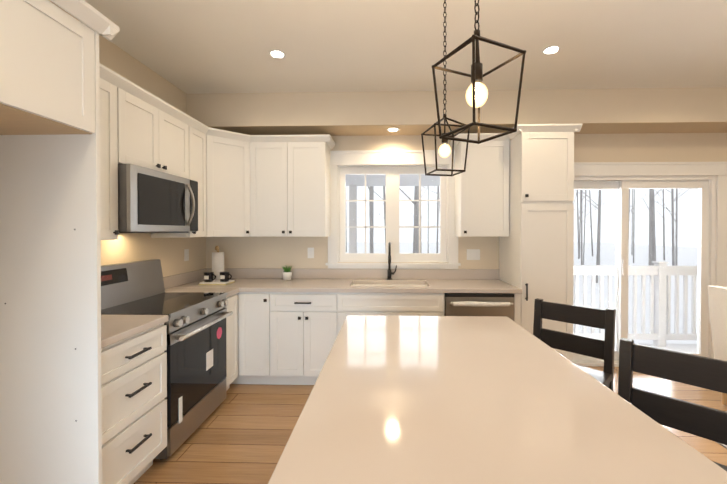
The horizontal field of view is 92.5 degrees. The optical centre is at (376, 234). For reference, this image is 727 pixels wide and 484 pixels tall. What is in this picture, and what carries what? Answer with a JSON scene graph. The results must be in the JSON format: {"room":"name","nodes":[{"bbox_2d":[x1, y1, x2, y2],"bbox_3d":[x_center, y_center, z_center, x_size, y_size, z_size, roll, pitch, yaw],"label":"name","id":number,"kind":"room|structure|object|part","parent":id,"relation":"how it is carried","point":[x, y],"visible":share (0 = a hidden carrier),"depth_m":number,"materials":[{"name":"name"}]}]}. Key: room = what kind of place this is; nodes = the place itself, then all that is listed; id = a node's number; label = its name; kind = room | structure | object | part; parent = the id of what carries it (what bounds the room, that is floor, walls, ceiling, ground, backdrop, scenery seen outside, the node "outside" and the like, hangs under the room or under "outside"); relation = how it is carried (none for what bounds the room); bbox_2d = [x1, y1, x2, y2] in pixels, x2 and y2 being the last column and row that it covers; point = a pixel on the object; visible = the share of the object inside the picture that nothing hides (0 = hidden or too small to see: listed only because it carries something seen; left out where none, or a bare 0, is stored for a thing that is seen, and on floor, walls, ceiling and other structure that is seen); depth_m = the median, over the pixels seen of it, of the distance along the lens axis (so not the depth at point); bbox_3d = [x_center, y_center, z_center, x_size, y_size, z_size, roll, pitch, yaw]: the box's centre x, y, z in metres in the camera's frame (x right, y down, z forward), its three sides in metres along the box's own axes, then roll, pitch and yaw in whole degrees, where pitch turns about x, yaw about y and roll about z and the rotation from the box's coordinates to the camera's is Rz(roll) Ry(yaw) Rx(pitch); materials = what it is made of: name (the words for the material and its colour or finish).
{"room":"kitchen","nodes":[
{"label":"kitchen","id":0,"kind":"room"},
{"bbox_2d":[49,0,205,276],"bbox_3d":[-2.030,0.036,0.182,0.150,2.770,7.500,0,0,2],"label":"wall","id":1,"kind":"structure","parent":0,"point":[134,247],"depth_m":2.87,"materials":[{"name":"paint"}]},
{"bbox_2d":[99,63,119,239],"bbox_3d":[-1.740,-0.458,1.845,0.327,0.990,0.546,0,0,2],"label":"upper cabinet","id":2,"kind":"object","parent":1,"relation":"attached to","point":[108,79],"depth_m":2.05,"materials":[{"name":"white wood"}]},
{"bbox_2d":[119,75,166,172],"bbox_3d":[-1.726,-0.697,2.338,0.327,0.520,0.436,0,0,2],"label":"upper cabinet","id":3,"kind":"object","parent":1,"relation":"attached to","point":[142,115],"depth_m":2.32,"materials":[{"name":"white wood"}]},
{"bbox_2d":[118,164,197,232],"bbox_3d":[-1.654,-0.222,2.501,0.456,0.423,0.754,0,0,2],"label":"microwave","id":4,"kind":"object","parent":3,"relation":"attached to","point":[151,201],"visible":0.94,"depth_m":2.34,"materials":[{"name":"metal"}]},
{"bbox_2d":[167,103,190,178],"bbox_3d":[-1.716,-0.700,2.657,0.327,0.520,0.437,0,0,2],"label":"upper cabinet","id":5,"kind":"object","parent":1,"relation":"attached to","point":[178,122],"depth_m":2.74,"materials":[{"name":"white wood"}]},
{"bbox_2d":[151,117,210,237],"bbox_3d":[-1.683,-0.468,3.044,0.370,0.990,0.326,0,0,2],"label":"upper cabinet","id":6,"kind":"object","parent":1,"relation":"attached to","point":[200,173],"depth_m":3.06,"materials":[{"name":"white wood"}]},
{"bbox_2d":[184,249,188,260],"bbox_3d":[-1.856,0.204,3.405,0.006,0.114,0.070,0,0,2],"label":"electrical outlet","id":7,"kind":"object","parent":1,"relation":"attached to","point":[186,254],"visible":1,"depth_m":3.40,"materials":[{"name":"white plastic"}]},
{"bbox_2d":[84,0,726,93],"bbox_3d":[1.633,-1.399,0.062,7.480,0.100,7.500,0,0,2],"label":"ceiling","id":8,"kind":"structure","parent":0,"point":[203,46],"depth_m":2.48,"materials":[{"name":"paint"}]},
{"bbox_2d":[269,50,285,58],"bbox_3d":[-0.751,-1.367,2.644,0.124,0.006,0.124,0,0,2],"label":"recessed light","id":9,"kind":"object","parent":8,"relation":"in","point":[279,54],"visible":1,"depth_m":2.64,"materials":[{"name":"white"}]},
{"bbox_2d":[421,0,469,175],"bbox_3d":[0.342,-0.832,1.736,0.187,1.060,0.186,0,0,-12],"label":"pendant lantern","id":10,"kind":"object","parent":8,"relation":"hanging from","point":[444,150],"visible":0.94,"depth_m":1.73,"materials":[{"name":"dark bronze"},{"name":"glass"}]},
{"bbox_2d":[186,87,726,135],"bbox_3d":[1.734,-1.214,3.482,7.180,0.325,0.360,0,0,2],"label":"soffit beam","id":11,"kind":"structure","parent":8,"relation":"attached to","point":[626,110],"depth_m":3.35,"materials":[{"name":"paint"}]},
{"bbox_2d":[387,128,398,131],"bbox_3d":[0.169,-1.049,3.490,0.124,0.006,0.124,0,0,2],"label":"recessed light","id":12,"kind":"object","parent":11,"relation":"attached to","point":[392,129],"visible":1,"depth_m":3.47,"materials":[{"name":"white"}]},
{"bbox_2d":[432,0,525,143],"bbox_3d":[0.286,-0.818,0.987,0.187,1.075,0.186,0,1,-25],"label":"pendant lantern","id":13,"kind":"object","parent":8,"relation":"hanging from","point":[476,94],"visible":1,"depth_m":0.97,"materials":[{"name":"dark bronze"},{"name":"glass"}]},
{"bbox_2d":[542,45,559,54],"bbox_3d":[1.298,-1.366,2.583,0.124,0.006,0.124,0,0,2],"label":"recessed light","id":14,"kind":"object","parent":8,"relation":"in","point":[551,49],"visible":1,"depth_m":2.57,"materials":[{"name":"white"}]},
{"bbox_2d":[134,366,726,483],"bbox_3d":[1.633,1.481,0.086,7.480,0.120,7.500,0,0,2],"label":"floor","id":15,"kind":"structure","parent":0,"point":[241,434],"depth_m":2.42,"materials":[{"name":"brown wood"}]},
{"bbox_2d":[0,0,118,483],"bbox_3d":[-1.561,0.233,1.085,0.730,2.360,1.070,0,0,2],"label":"tall cabinet","id":16,"kind":"object","parent":15,"relation":"on","point":[50,350],"visible":1,"depth_m":1.54,"materials":[{"name":"wood"}]},
{"bbox_2d":[101,259,232,459],"bbox_3d":[-1.520,0.807,2.504,0.682,1.190,0.752,0,0,2],"label":"range","id":17,"kind":"object","parent":15,"relation":"on","point":[196,361],"visible":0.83,"depth_m":2.42,"materials":[{"name":"metal"}]},
{"bbox_2d":[445,293,513,320],"bbox_3d":[0.924,0.961,3.342,0.602,0.868,0.663,0,0,2],"label":"dishwasher","id":18,"kind":"object","parent":15,"relation":"on","point":[479,304],"visible":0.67,"depth_m":3.07,"materials":[{"name":"metal"}]},
{"bbox_2d":[268,315,726,483],"bbox_3d":[0.262,0.959,0.732,0.960,0.915,2.720,0,0,2],"label":"kitchen island","id":19,"kind":"object","parent":15,"relation":"on","point":[447,400],"visible":1,"depth_m":0.94,"materials":[{"name":"beige stone"}]},
{"bbox_2d":[499,123,581,362],"bbox_3d":[1.520,0.215,3.356,0.564,2.360,0.642,0,0,2],"label":"pantry cabinet","id":20,"kind":"object","parent":15,"relation":"on","point":[536,253],"visible":0.73,"depth_m":3.08,"materials":[{"name":"white wood"}]},
{"bbox_2d":[533,298,615,390],"bbox_3d":[0.986,0.907,1.885,0.475,1.000,0.420,0,1,-43],"label":"stool","id":21,"kind":"object","parent":15,"relation":"on","point":[589,346],"visible":0.23,"depth_m":1.98,"materials":[{"name":"black wood"}]},
{"bbox_2d":[618,338,726,470],"bbox_3d":[0.947,0.913,1.071,0.475,1.000,0.420,0,1,-43],"label":"stool","id":22,"kind":"object","parent":15,"relation":"on","point":[702,421],"visible":0.6,"depth_m":1.24,"materials":[{"name":"black wood"}]},
{"bbox_3d":[3.562,1.405,1.363,2.600,0.012,2.670,0,0,2],"label":"dining rug","id":23,"kind":"object","parent":15,"relation":"on","visible":0},
{"bbox_2d":[708,286,726,404],"bbox_3d":[2.999,0.907,2.622,0.560,0.962,0.480,0,0,2],"label":"dining chair","id":24,"kind":"object","parent":23,"relation":"on","point":[718,303],"visible":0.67,"depth_m":2.80,"materials":[{"name":"beige fabric"}]},
{"bbox_2d":[206,133,726,268],"bbox_3d":[1.742,0.006,3.747,7.180,2.770,0.150,0,0,2],"label":"wall","id":25,"kind":"structure","parent":0,"point":[262,252],"depth_m":3.70,"materials":[{"name":"paint"}]},
{"bbox_2d":[207,126,254,236],"bbox_3d":[-1.522,-0.471,3.431,0.670,0.990,0.663,0,0,2],"label":"upper cabinet","id":26,"kind":"object","parent":25,"relation":"attached to","point":[230,155],"depth_m":3.31,"materials":[{"name":"white wood"}]},
{"bbox_2d":[255,135,294,236],"bbox_3d":[-1.052,-0.472,3.563,0.482,0.990,0.370,0,0,2],"label":"upper cabinet","id":27,"kind":"object","parent":25,"relation":"attached to","point":[263,185],"depth_m":3.42,"materials":[{"name":"white wood"}]},
{"bbox_2d":[308,248,313,257],"bbox_3d":[-0.704,0.201,3.742,0.070,0.114,0.006,0,0,2],"label":"electrical outlet","id":28,"kind":"object","parent":25,"relation":"attached to","point":[310,252],"visible":1,"depth_m":3.74,"materials":[{"name":"white plastic"}]},
{"bbox_2d":[101,242,521,483],"bbox_3d":[-0.307,0.745,2.639,3.147,1.311,2.197,0,0,2],"label":"base cabinets","id":29,"kind":"object","parent":25,"relation":"attached to","point":[280,330],"visible":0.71,"depth_m":3.11,"materials":[{"name":"white wood"}]},
{"bbox_2d":[101,288,238,348],"bbox_3d":[-1.571,0.507,2.355,0.637,0.038,1.560,0,0,2],"label":"countertop","id":30,"kind":"structure","parent":29,"relation":"on","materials":[{"name":"beige stone"}]},
{"bbox_2d":[199,280,234,284],"bbox_3d":[-1.541,0.467,3.373,0.260,0.022,0.200,0,0,2],"label":"tray","id":31,"kind":"object","parent":29,"relation":"on","point":[216,282],"visible":0.75,"depth_m":3.29,"materials":[{"name":"beige wood"}]},
{"bbox_2d":[204,272,215,281],"bbox_3d":[-1.597,0.411,3.343,0.118,0.090,0.089,0,0,2],"label":"mug","id":32,"kind":"object","parent":31,"relation":"on","point":[208,276],"visible":1,"depth_m":3.31,"materials":[{"name":"black ceramic"}]},
{"bbox_2d":[220,271,231,281],"bbox_3d":[-1.456,0.411,3.369,0.118,0.090,0.089,0,0,2],"label":"mug","id":33,"kind":"object","parent":31,"relation":"on","point":[224,276],"visible":1,"depth_m":3.34,"materials":[{"name":"black ceramic"}]},
{"bbox_2d":[212,246,223,279],"bbox_3d":[-1.615,0.295,3.554,0.150,0.363,0.150,0,0,2],"label":"paper towel holder","id":34,"kind":"object","parent":29,"relation":"on","point":[217,262],"visible":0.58,"depth_m":3.51,"materials":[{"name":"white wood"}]},
{"bbox_2d":[282,266,291,279],"bbox_3d":[-0.928,0.399,3.624,0.101,0.155,0.100,0,0,2],"label":"plant pot","id":35,"kind":"object","parent":29,"relation":"on","point":[287,273],"visible":1,"depth_m":3.59,"materials":[{"name":"white ceramic"}]},
{"bbox_2d":[171,278,521,292],"bbox_3d":[-0.284,0.498,3.416,3.147,0.038,0.637,0,0,2],"label":"countertop","id":36,"kind":"structure","parent":29,"relation":"on","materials":[{"name":"beige stone"}]},
{"bbox_2d":[387,242,396,279],"bbox_3d":[0.161,0.279,3.574,0.110,0.395,0.225,0,0,2],"label":"tap","id":37,"kind":"object","parent":29,"relation":"on","point":[391,273],"depth_m":3.65,"materials":[{"name":"black metal"}]},
{"bbox_2d":[295,135,330,236],"bbox_3d":[-0.711,-0.472,3.575,0.433,0.990,0.327,0,0,2],"label":"upper cabinet","id":38,"kind":"object","parent":25,"relation":"attached to","point":[312,152],"depth_m":3.42,"materials":[{"name":"white wood"}]},
{"bbox_2d":[163,268,498,288],"bbox_3d":[-0.307,0.433,2.636,3.147,0.104,2.197,0,0,2],"label":"backsplash","id":39,"kind":"structure","parent":25,"relation":"attached to","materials":[{"name":"beige stone"}]},
{"bbox_2d":[339,167,445,260],"bbox_3d":[0.177,-0.219,3.781,1.154,1.016,0.070,0,0,2],"label":"window","id":40,"kind":"structure","parent":25,"relation":"in","point":[392,226],"depth_m":3.77,"materials":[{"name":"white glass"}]},
{"bbox_2d":[467,249,479,259],"bbox_3d":[1.030,0.217,3.691,0.140,0.114,0.006,0,0,2],"label":"electrical outlet","id":41,"kind":"object","parent":25,"relation":"attached to","point":[473,254],"visible":1,"depth_m":3.69,"materials":[{"name":"white plastic"}]},
{"bbox_2d":[451,133,509,236],"bbox_3d":[1.058,-0.472,3.523,0.466,0.990,0.327,0,0,2],"label":"upper cabinet","id":42,"kind":"object","parent":25,"relation":"attached to","point":[481,191],"depth_m":3.37,"materials":[{"name":"white wood"}]},
{"bbox_2d":[346,174,697,352],"bbox_3d":[1.827,0.294,5.272,9.500,2.730,2.900,0,0,2],"label":"deck railing","id":43,"kind":"object","parent":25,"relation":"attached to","point":[657,332],"depth_m":4.86,"materials":[{"name":"white wood"}]},
{"bbox_2d":[326,150,726,366],"bbox_3d":[1.597,0.252,3.731,4.289,2.280,0.195,0,0,2],"label":"window frames","id":44,"kind":"structure","parent":0,"point":[708,180],"depth_m":3.67,"materials":[{"name":"white wood"}]},
{"bbox_3d":[0.177,-0.261,3.768,1.448,1.256,0.195,0,0,2],"label":"trim window casing","id":45,"kind":"part","parent":44,"relation":"part of","materials":[{"name":"white wood"}]},
{"bbox_3d":[2.652,0.392,3.723,1.760,2.000,0.150,0,0,2],"label":"patio door frame","id":46,"kind":"part","parent":44,"relation":"part of","materials":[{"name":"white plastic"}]},
{"bbox_3d":[2.751,0.322,3.628,1.976,2.140,0.034,0,0,2],"label":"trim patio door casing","id":47,"kind":"part","parent":44,"relation":"part of","materials":[{"name":"white wood"}]},
{"label":"outside","id":48,"kind":"structure","parent":0,"visible":0},
{"bbox_2d":[346,242,697,343],"bbox_3d":[6.231,2.309,44.252,90.000,0.100,78.650,0,0,2],"label":"snow","id":49,"kind":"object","parent":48,"point":[605,254],"depth_m":20.66,"materials":[{"name":"white snow"}]},
{"bbox_2d":[346,186,688,285],"bbox_3d":[6.969,-6.640,26.514,46.241,18.098,34.348,0,0,2],"label":"trees","id":50,"kind":"object","parent":49,"relation":"on","point":[652,245],"depth_m":21.79,"materials":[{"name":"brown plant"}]}
]}

